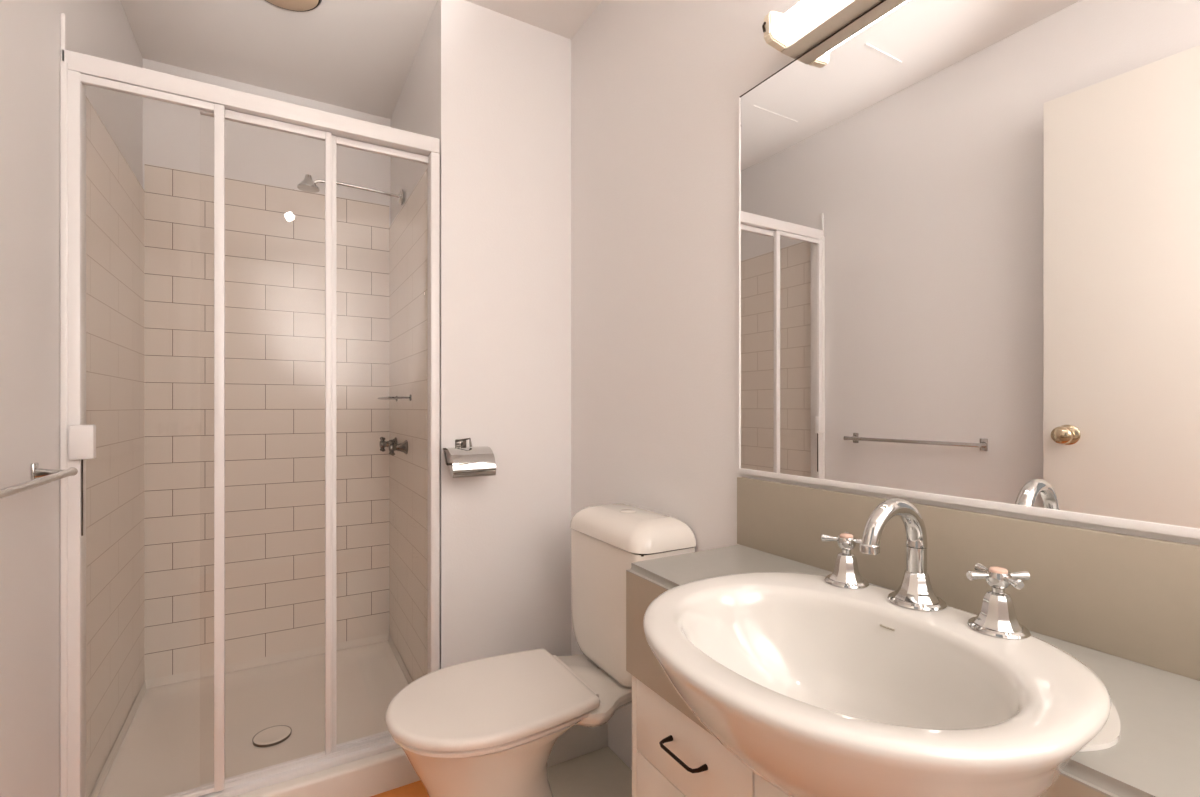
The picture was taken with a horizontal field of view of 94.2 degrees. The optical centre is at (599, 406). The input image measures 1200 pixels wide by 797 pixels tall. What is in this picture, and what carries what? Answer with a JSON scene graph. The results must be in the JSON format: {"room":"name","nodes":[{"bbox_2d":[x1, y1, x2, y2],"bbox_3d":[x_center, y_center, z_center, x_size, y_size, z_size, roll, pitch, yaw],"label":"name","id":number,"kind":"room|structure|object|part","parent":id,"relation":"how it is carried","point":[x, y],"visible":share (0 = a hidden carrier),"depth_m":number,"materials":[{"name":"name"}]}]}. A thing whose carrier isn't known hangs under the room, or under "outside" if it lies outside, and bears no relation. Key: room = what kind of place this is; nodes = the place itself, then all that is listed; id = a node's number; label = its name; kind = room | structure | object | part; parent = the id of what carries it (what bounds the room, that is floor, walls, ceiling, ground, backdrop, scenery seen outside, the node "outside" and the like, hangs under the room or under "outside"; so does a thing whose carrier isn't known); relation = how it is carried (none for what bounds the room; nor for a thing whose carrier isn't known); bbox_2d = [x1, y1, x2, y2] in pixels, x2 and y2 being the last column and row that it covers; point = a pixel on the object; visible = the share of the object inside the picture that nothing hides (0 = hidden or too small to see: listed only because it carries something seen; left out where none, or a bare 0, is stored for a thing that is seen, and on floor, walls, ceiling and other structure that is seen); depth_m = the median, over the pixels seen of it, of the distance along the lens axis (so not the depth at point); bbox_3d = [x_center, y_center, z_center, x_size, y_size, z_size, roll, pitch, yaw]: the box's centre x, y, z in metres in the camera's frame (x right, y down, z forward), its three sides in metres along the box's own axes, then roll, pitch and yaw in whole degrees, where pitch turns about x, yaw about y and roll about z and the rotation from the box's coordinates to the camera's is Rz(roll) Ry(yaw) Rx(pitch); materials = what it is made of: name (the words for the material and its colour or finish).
{"room":"bathroom","nodes":[
{"label":"bathroom","id":0,"kind":"room"},
{"bbox_2d":[0,0,142,796],"bbox_3d":[-0.824,-0.095,0.466,0.100,2.390,3.833,0,0,-30],"label":"wall","id":1,"kind":"structure","parent":0,"point":[29,29],"depth_m":1.13,"materials":[{"name":"white paint"}]},
{"bbox_2d":[0,463,77,498],"bbox_3d":[-0.996,0.136,0.929,0.065,0.044,0.542,0,0,-30],"label":"towel rail","id":2,"kind":"object","parent":1,"relation":"attached to","point":[39,477],"visible":1,"depth_m":1.04,"materials":[{"name":"silver metal"}]},
{"bbox_3d":[-1.150,0.136,1.134,0.006,0.044,0.026,0,0,-30],"label":"wall plate","id":3,"kind":"part","parent":2,"relation":"part of","materials":[{"name":"silver metal"}]},
{"bbox_3d":[-1.128,0.136,1.147,0.048,0.024,0.024,0,0,-30],"label":"post","id":4,"kind":"part","parent":2,"relation":"part of","materials":[{"name":"silver metal"}]},
{"bbox_2d":[60,13,66,60],"bbox_3d":[-1.235,0.099,1.284,0.008,2.003,0.014,0,0,-30],"label":"trim","id":5,"kind":"structure","parent":1,"relation":"attached to","point":[63,19],"depth_m":1.28,"materials":[{"name":"white"}]},
{"bbox_2d":[86,96,144,796],"bbox_3d":[-1.471,0.141,1.689,0.007,1.878,0.867,0,0,-30],"label":"tiled wall","id":6,"kind":"structure","parent":1,"relation":"attached to","point":[115,198],"depth_m":1.67,"materials":[{"name":"white tile"}]},
{"bbox_2d":[143,58,390,227],"bbox_3d":[-1.340,-0.095,2.324,0.871,2.390,0.100,0,0,-30],"label":"wall","id":7,"kind":"structure","parent":0,"point":[178,137],"depth_m":2.24,"materials":[{"name":"white paint"}]},
{"bbox_2d":[145,164,388,679],"bbox_3d":[-1.313,0.091,2.278,0.857,1.978,0.007,0,0,-30],"label":"tiled wall","id":8,"kind":"structure","parent":7,"relation":"attached to","point":[275,236],"depth_m":2.24,"materials":[{"name":"white tile"}]},
{"bbox_2d":[120,0,602,118],"bbox_3d":[-0.208,-1.330,0.823,1.524,0.080,3.833,0,0,-30],"label":"ceiling","id":9,"kind":"structure","parent":0,"point":[358,55],"depth_m":1.94,"materials":[{"name":"white paint"}]},
{"bbox_2d":[265,0,321,11],"bbox_3d":[-0.965,-1.276,1.700,0.212,0.028,0.212,0,0,-30],"label":"ceiling light","id":10,"kind":"object","parent":9,"relation":"in","point":[293,5],"visible":1,"depth_m":1.76,"materials":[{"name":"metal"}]},
{"bbox_2d":[371,780,428,796],"bbox_3d":[0.040,1.140,0.396,1.524,0.080,2.846,0,0,-30],"label":"floor","id":11,"kind":"structure","parent":0,"point":[415,789],"depth_m":1.60,"materials":[{"name":"orange wood"}]},
{"bbox_2d":[548,746,631,796],"bbox_3d":[-0.091,1.079,1.348,0.595,0.043,0.564,0,0,-30],"label":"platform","id":12,"kind":"object","parent":11,"relation":"on","point":[600,772],"visible":0.81,"depth_m":1.60,"materials":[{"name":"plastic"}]},
{"bbox_2d":[385,503,695,796],"bbox_3d":[-0.155,0.667,1.355,0.692,0.781,0.376,0,0,-30],"label":"toilet","id":13,"kind":"object","parent":12,"relation":"on","point":[489,726],"visible":0.88,"depth_m":1.30,"materials":[{"name":"white ceramic"}]},
{"bbox_3d":[-0.264,0.693,1.292,0.422,0.014,0.344,0,0,-30],"label":"seat","id":14,"kind":"part","parent":13,"relation":"part of","materials":[{"name":"white plastic"}]},
{"bbox_3d":[-0.264,0.672,1.292,0.440,0.024,0.362,0,0,-30],"label":"lid","id":15,"kind":"part","parent":13,"relation":"part of","materials":[{"name":"white plastic"}]},
{"bbox_3d":[0.069,0.311,1.485,0.176,0.064,0.376,0,0,-30],"label":"cistern lid","id":16,"kind":"part","parent":13,"relation":"part of","materials":[{"name":"white ceramic"}]},
{"bbox_2d":[632,675,788,796],"bbox_3d":[0.491,0.804,0.605,0.332,0.591,1.254,0,0,-30],"label":"vanity cabinet","id":17,"kind":"object","parent":11,"relation":"on","point":[673,756],"visible":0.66,"depth_m":0.95,"materials":[{"name":"white wood"}]},
{"bbox_3d":[0.152,0.728,0.937,0.018,0.145,0.299,0,0,-30],"label":"drawer","id":18,"kind":"part","parent":17,"relation":"part of","materials":[{"name":"white wood"}]},
{"bbox_3d":[0.134,0.575,0.921,0.031,0.010,0.099,0,0,-30],"label":"handle","id":19,"kind":"part","parent":17,"relation":"part of","materials":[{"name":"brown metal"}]},
{"bbox_3d":[0.305,0.753,0.674,0.018,0.484,0.303,0,0,-30],"label":"door","id":20,"kind":"part","parent":17,"relation":"part of","materials":[{"name":"white wood"}]},
{"bbox_2d":[626,545,1199,796],"bbox_3d":[0.500,0.405,0.611,0.312,0.206,1.255,0,0,-30],"label":"countertop","id":21,"kind":"structure","parent":17,"relation":"on","point":[1156,753],"depth_m":0.59,"materials":[{"name":"grey laminate"}]},
{"bbox_2d":[643,572,1119,796],"bbox_3d":[0.292,0.374,0.664,0.468,0.224,0.469,0,0,-30],"label":"basin","id":22,"kind":"object","parent":21,"relation":"in","point":[818,688],"visible":0.98,"depth_m":0.59,"materials":[{"name":"white ceramic"}]},
{"bbox_2d":[821,532,868,588],"bbox_3d":[0.367,0.226,0.832,0.061,0.074,0.061,0,0,-16],"label":"tap","id":23,"kind":"object","parent":22,"relation":"on","point":[846,574],"visible":0.94,"depth_m":0.82,"materials":[{"name":"silver metal"}]},
{"bbox_3d":[0.347,0.199,0.841,0.025,0.011,0.011,0,0,25],"label":"handle arm","id":24,"kind":"part","parent":23,"relation":"part of","materials":[{"name":"silver metal"}]},
{"bbox_3d":[0.358,0.199,0.811,0.011,0.011,0.025,0,0,25],"label":"handle arm","id":25,"kind":"part","parent":23,"relation":"part of","materials":[{"name":"silver metal"}]},
{"bbox_2d":[859,498,946,611],"bbox_3d":[0.391,0.191,0.728,0.147,0.144,0.070,0,0,-30],"label":"spout","id":26,"kind":"object","parent":22,"relation":"on","point":[915,592],"visible":1,"depth_m":0.73,"materials":[{"name":"silver metal"}]},
{"bbox_2d":[966,563,1030,639],"bbox_3d":[0.469,0.226,0.657,0.061,0.074,0.061,0,0,-41],"label":"tap","id":27,"kind":"object","parent":22,"relation":"on","point":[997,618],"visible":1,"depth_m":0.65,"materials":[{"name":"silver metal"}]},
{"bbox_3d":[0.446,0.199,0.657,0.025,0.011,0.011,0,0,0],"label":"handle arm","id":28,"kind":"part","parent":27,"relation":"part of","materials":[{"name":"silver metal"}]},
{"bbox_3d":[0.469,0.199,0.679,0.011,0.011,0.025,0,0,0],"label":"handle arm","id":29,"kind":"part","parent":27,"relation":"part of","materials":[{"name":"silver metal"}]},
{"bbox_3d":[0.469,0.199,0.634,0.011,0.011,0.025,0,0,0],"label":"handle arm","id":30,"kind":"part","parent":27,"relation":"part of","materials":[{"name":"silver metal"}]},
{"bbox_3d":[0.491,0.199,0.657,0.025,0.011,0.011,0,0,0],"label":"handle arm","id":31,"kind":"part","parent":27,"relation":"part of","materials":[{"name":"silver metal"}]},
{"bbox_2d":[391,0,570,668],"bbox_3d":[-0.545,-0.095,2.272,0.453,2.390,0.988,0,0,-30],"label":"wall","id":32,"kind":"structure","parent":0,"point":[493,88],"depth_m":1.84,"materials":[{"name":"white paint"}]},
{"bbox_2d":[297,174,403,204],"bbox_3d":[-0.952,-0.839,2.141,0.370,0.063,0.074,0,0,-30],"label":"rose","id":33,"kind":"object","parent":32,"relation":"attached to","point":[307,185],"visible":0.98,"depth_m":2.09,"materials":[{"name":"silver metal"}]},
{"bbox_3d":[-0.936,-0.840,2.150,0.324,0.033,0.012,0,0,-30],"label":"arm","id":34,"kind":"part","parent":33,"relation":"part of","materials":[{"name":"silver metal"}]},
{"bbox_2d":[389,152,439,680],"bbox_3d":[-0.724,0.141,2.123,0.007,1.878,0.867,0,0,-30],"label":"tiled wall","id":35,"kind":"structure","parent":32,"relation":"attached to","point":[408,231],"depth_m":2.10,"materials":[{"name":"white tile"}]},
{"bbox_2d":[379,437,396,451],"bbox_3d":[-0.886,0.155,2.330,0.066,0.059,0.059,0,0,-30],"label":"tap","id":36,"kind":"object","parent":35,"relation":"attached to","point":[383,444],"visible":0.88,"depth_m":2.32,"materials":[{"name":"silver metal"}]},
{"bbox_3d":[-0.902,0.155,2.321,0.030,0.059,0.059,0,0,-30],"label":"cross handle","id":37,"kind":"part","parent":36,"relation":"part of","materials":[{"name":"silver metal"}]},
{"bbox_2d":[378,394,411,400],"bbox_3d":[-0.811,-0.035,2.188,0.078,0.024,0.304,0,0,-30],"label":"soap shelf","id":38,"kind":"object","parent":35,"relation":"attached to","point":[410,395],"visible":1,"depth_m":2.08,"materials":[{"name":"silver metal"}]},
{"bbox_2d":[378,397,409,398],"bbox_3d":[-0.811,-0.035,2.188,0.078,0.007,0.287,0,0,-30],"label":"wire basket","id":39,"kind":"object","parent":38,"relation":"on","point":[379,397],"depth_m":2.09,"materials":[{"name":"silver metal"}]},
{"bbox_2d":[389,440,407,455],"bbox_3d":[-0.776,0.155,2.139,0.066,0.059,0.059,0,0,-30],"label":"tap","id":40,"kind":"object","parent":35,"relation":"attached to","point":[403,447],"visible":1,"depth_m":2.13,"materials":[{"name":"silver metal"}]},
{"bbox_3d":[-0.791,0.155,2.131,0.030,0.059,0.059,0,0,-30],"label":"cross handle","id":41,"kind":"part","parent":40,"relation":"part of","materials":[{"name":"silver metal"}]},
{"bbox_2d":[443,438,495,477],"bbox_3d":[-0.402,0.153,1.721,0.146,0.114,0.110,0,0,-30],"label":"toilet roll holder","id":42,"kind":"object","parent":32,"relation":"attached to","point":[470,461],"visible":1,"depth_m":1.69,"materials":[{"name":"silver metal"}]},
{"bbox_3d":[-0.414,0.151,1.740,0.146,0.048,0.050,0,0,-30],"label":"wire frame","id":43,"kind":"part","parent":42,"relation":"part of","materials":[{"name":"silver metal"}]},
{"bbox_2d":[449,456,452,476],"bbox_3d":[-0.402,0.173,1.721,0.104,0.081,0.081,0,0,-30],"label":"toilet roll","id":44,"kind":"object","parent":42,"relation":"on","point":[450,459],"visible":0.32,"depth_m":1.71,"materials":[{"name":"white paper"}]},
{"bbox_3d":[-0.439,0.117,1.759,0.035,0.030,0.006,0,0,-30],"label":"wall plate","id":45,"kind":"part","parent":42,"relation":"part of","materials":[{"name":"silver metal"}]},
{"bbox_2d":[548,721,607,766],"bbox_3d":[-0.222,1.000,1.744,0.425,0.200,0.252,0,0,-30],"label":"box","id":46,"kind":"object","parent":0,"point":[578,740],"visible":0.04,"depth_m":1.69,"materials":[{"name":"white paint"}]},
{"bbox_2d":[571,0,1199,769],"bbox_3d":[0.631,-0.095,0.796,0.100,2.390,2.946,0,0,-30],"label":"wall","id":47,"kind":"structure","parent":0,"point":[657,86],"depth_m":1.50,"materials":[{"name":"white paint"}]},
{"bbox_2d":[762,0,882,58],"bbox_3d":[0.569,-0.723,0.703,0.099,0.066,0.885,0,0,-30],"label":"wall light","id":48,"kind":"object","parent":47,"relation":"attached to","point":[808,23],"visible":1,"depth_m":1.03,"materials":[{"name":"white plastic"}]},
{"bbox_2d":[737,477,1199,680],"bbox_3d":[0.626,0.229,0.689,0.016,0.147,1.264,0,0,-30],"label":"backsplash","id":49,"kind":"structure","parent":47,"relation":"attached to","point":[1129,597],"depth_m":0.75,"materials":[{"name":"beige laminate"}]},
{"bbox_2d":[738,0,1199,538],"bbox_3d":[0.628,-0.271,0.692,0.008,0.836,1.268,0,0,-30],"label":"mirror","id":50,"kind":"object","parent":47,"relation":"attached to","point":[969,230],"visible":1,"depth_m":0.82,"materials":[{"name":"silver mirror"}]},
{"bbox_3d":[0.628,0.141,0.691,0.008,0.012,1.266,0,0,-30],"label":"rail","id":51,"kind":"part","parent":50,"relation":"part of","materials":[{"name":"white"}]},
{"bbox_3d":[-1.118,1.140,1.940,1.071,0.080,0.988,0,0,-30],"label":"floor","id":52,"kind":"structure","parent":0,"visible":0},
{"bbox_2d":[89,633,419,796],"bbox_3d":[-1.076,1.053,1.869,0.857,0.094,0.938,0,0,-30],"label":"shower tray","id":53,"kind":"object","parent":52,"relation":"on","point":[275,704],"visible":0.91,"depth_m":1.86,"materials":[{"name":"white ceramic"}]},
{"bbox_2d":[60,50,438,796],"bbox_3d":[-0.871,0.092,1.506,0.860,1.828,0.073,0,0,-30],"label":"shower door frame","id":54,"kind":"structure","parent":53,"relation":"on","point":[77,70],"depth_m":1.42,"materials":[{"name":"white metal"}]},
{"bbox_3d":[-1.196,0.081,1.290,0.044,0.080,0.024,0,0,-30],"label":"pull handle","id":55,"kind":"part","parent":54,"relation":"part of","materials":[{"name":"white"}]},
{"bbox_3d":[-1.101,-0.766,1.365,0.260,0.018,0.016,0,0,-30],"label":"panel rail","id":56,"kind":"part","parent":54,"relation":"part of","materials":[{"name":"white metal"}]},
{"bbox_3d":[-1.101,0.979,1.365,0.260,0.011,0.012,0,0,-30],"label":"panel rail","id":57,"kind":"part","parent":54,"relation":"part of","materials":[{"name":"white metal"}]},
{"bbox_3d":[-0.875,-0.799,1.514,0.860,0.045,0.050,0,0,-30],"label":"head rail","id":58,"kind":"part","parent":54,"relation":"part of","materials":[{"name":"white metal"}]},
{"bbox_3d":[-0.901,0.979,1.502,0.288,0.011,0.012,0,0,-30],"label":"panel rail","id":59,"kind":"part","parent":54,"relation":"part of","materials":[{"name":"white metal"}]},
{"bbox_3d":[-0.901,-0.764,1.502,0.288,0.022,0.016,0,0,-30],"label":"panel rail","id":60,"kind":"part","parent":54,"relation":"part of","materials":[{"name":"white metal"}]},
{"bbox_3d":[-0.874,0.992,1.512,0.860,0.028,0.054,0,0,-30],"label":"sill rail","id":61,"kind":"part","parent":54,"relation":"part of","materials":[{"name":"white metal"}]},
{"bbox_3d":[-0.641,0.979,1.670,0.270,0.011,0.012,0,0,-30],"label":"panel rail","id":62,"kind":"part","parent":54,"relation":"part of","materials":[{"name":"white metal"}]},
{"bbox_3d":[-0.641,-0.765,1.670,0.270,0.020,0.016,0,0,-30],"label":"panel rail","id":63,"kind":"part","parent":54,"relation":"part of","materials":[{"name":"white metal"}]}
]}

